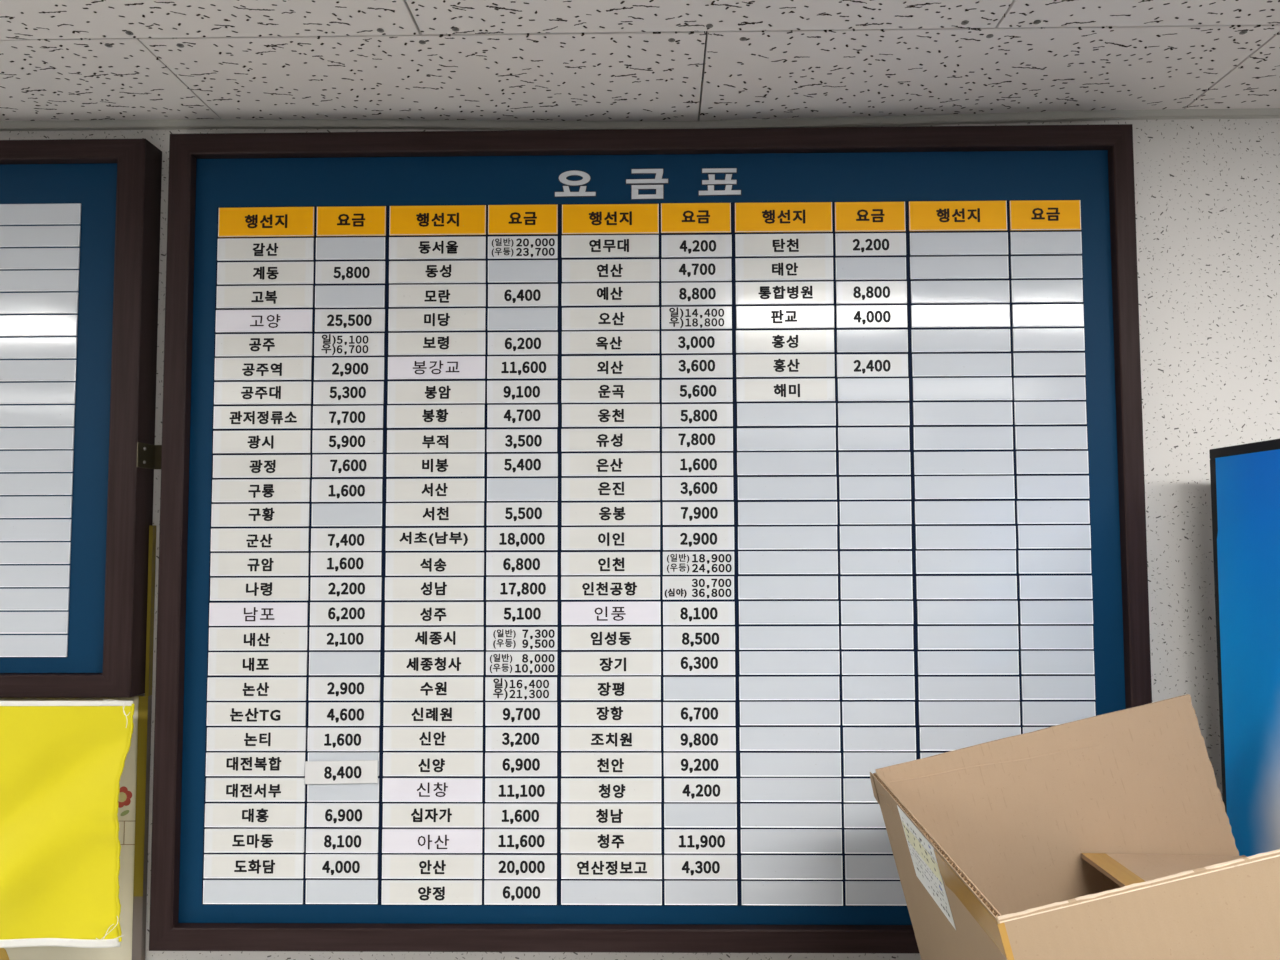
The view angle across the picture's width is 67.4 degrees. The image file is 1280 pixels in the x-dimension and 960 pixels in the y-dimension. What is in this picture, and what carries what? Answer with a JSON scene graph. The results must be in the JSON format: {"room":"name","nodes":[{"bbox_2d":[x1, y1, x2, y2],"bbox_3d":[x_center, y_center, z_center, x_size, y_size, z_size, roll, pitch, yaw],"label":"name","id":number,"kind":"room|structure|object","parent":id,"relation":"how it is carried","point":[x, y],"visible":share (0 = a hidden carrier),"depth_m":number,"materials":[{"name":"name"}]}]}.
{"room":"bus terminal","nodes":[
{"label":"bus terminal","id":0,"kind":"room"},
{"bbox_2d":[0,0,1279,120],"bbox_3d":[-0.217,-0.641,-1.020,6.100,0.109,4.730,0,-3,1],"label":"ceiling","id":1,"kind":"structure","parent":0,"point":[518,60],"depth_m":1.07,"materials":[{"name":"grey"}]},
{"bbox_2d":[0,79,1279,959],"bbox_3d":[-0.176,0.687,1.221,6.100,2.502,0.100,0,-3,1],"label":"wall","id":2,"kind":"structure","parent":0,"point":[1207,191],"depth_m":1.21,"materials":[{"name":"paint"}]},
{"bbox_2d":[0,525,155,959],"bbox_3d":[-1.119,0.534,1.190,1.018,0.950,0.010,0,-3,1],"label":"panel","id":3,"kind":"object","parent":2,"relation":"attached to","point":[133,809],"visible":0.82,"depth_m":1.19,"materials":[{"name":"yellow plastic"}]},
{"bbox_2d":[0,948,8,959],"bbox_3d":[-0.794,0.600,1.180,0.040,0.060,0.001,0,-3,1],"label":"print","id":4,"kind":"object","parent":3,"relation":"attached to","point":[4,952],"depth_m":1.18,"materials":[{"name":"orange"}]},
{"bbox_2d":[120,810,128,815],"bbox_3d":[-0.637,0.412,1.188,0.011,0.007,0.001,0,-3,1],"label":"print","id":5,"kind":"object","parent":3,"relation":"on","point":[122,812],"depth_m":1.19,"materials":[{"name":"green paper"}]},
{"bbox_2d":[118,786,131,807],"bbox_3d":[-0.642,0.393,1.189,0.026,0.026,0.001,0,-3,1],"label":"print","id":6,"kind":"object","parent":3,"relation":"attached to","point":[125,795],"depth_m":1.19,"materials":[{"name":"red"}]},
{"bbox_2d":[120,821,134,844],"bbox_3d":[-1.101,0.438,1.194,0.954,0.029,0.001,0,-3,1],"label":"print","id":7,"kind":"object","parent":3,"relation":"attached to","point":[127,828],"depth_m":1.19,"materials":[{"name":"brown"}]},
{"bbox_2d":[0,139,161,697],"bbox_3d":[-1.174,-0.079,1.210,1.112,0.692,0.042,0,-3,1],"label":"board","id":8,"kind":"object","parent":2,"relation":"attached to","point":[80,218],"visible":1,"depth_m":1.19,"materials":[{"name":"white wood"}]},
{"bbox_2d":[0,699,134,947],"bbox_3d":[-0.872,0.405,1.139,0.554,0.290,0.042,0,-3,1],"label":"cloth","id":9,"kind":"object","parent":8,"relation":"hanging from","point":[62,763],"visible":1,"depth_m":1.13,"materials":[{"name":"yellow fabric"}]},
{"bbox_2d":[137,442,161,468],"bbox_3d":[-0.603,-0.030,1.198,0.031,0.031,0.042,0,-3,1],"label":"bracket","id":10,"kind":"object","parent":2,"relation":"attached to","point":[148,455],"visible":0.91,"depth_m":1.20,"materials":[{"name":"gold metal"}]},
{"bbox_2d":[0,108,1279,130],"bbox_3d":[-0.181,-0.462,1.233,6.100,0.030,0.010,0,-3,1],"label":"trim","id":11,"kind":"structure","parent":2,"relation":"attached to","point":[1257,113],"depth_m":1.23,"materials":[{"name":"grey plastic"}]},
{"bbox_2d":[149,124,1151,952],"bbox_3d":[0.011,0.062,1.183,1.196,0.996,0.042,0,-3,1],"label":"board","id":12,"kind":"object","parent":2,"relation":"attached to","point":[565,536],"visible":0.99,"depth_m":1.18,"materials":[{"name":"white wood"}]},
{"bbox_3d":[-0.208,1.851,-1.165,6.300,0.100,4.730,0,-3,1],"label":"floor","id":13,"kind":"structure","parent":0,"visible":0},
{"bbox_2d":[1209,439,1279,856],"bbox_3d":[1.072,0.921,0.683,0.821,1.964,0.753,0,-3,1],"label":"vending machine","id":14,"kind":"object","parent":13,"relation":"on","point":[1245,478],"visible":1,"depth_m":1.05,"materials":[{"name":"blue"}]},
{"bbox_3d":[0.285,1.291,0.781,0.750,1.240,0.685,0,-3,1],"label":"cabinet","id":15,"kind":"object","parent":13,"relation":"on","visible":0},
{"bbox_2d":[870,694,1279,959],"bbox_3d":[0.440,0.431,0.767,0.442,0.475,0.453,0,-3,1],"label":"cardboard box","id":16,"kind":"object","parent":15,"relation":"on","point":[1108,836],"visible":1,"depth_m":0.98,"materials":[{"name":"brown cardboard"}]},
{"bbox_2d":[902,820,946,904],"bbox_3d":[0.235,0.314,0.798,0.013,0.037,0.118,0,-3,1],"label":"print","id":17,"kind":"object","parent":16,"relation":"attached to","point":[922,850],"depth_m":0.79,"materials":[{"name":"grey paper"}]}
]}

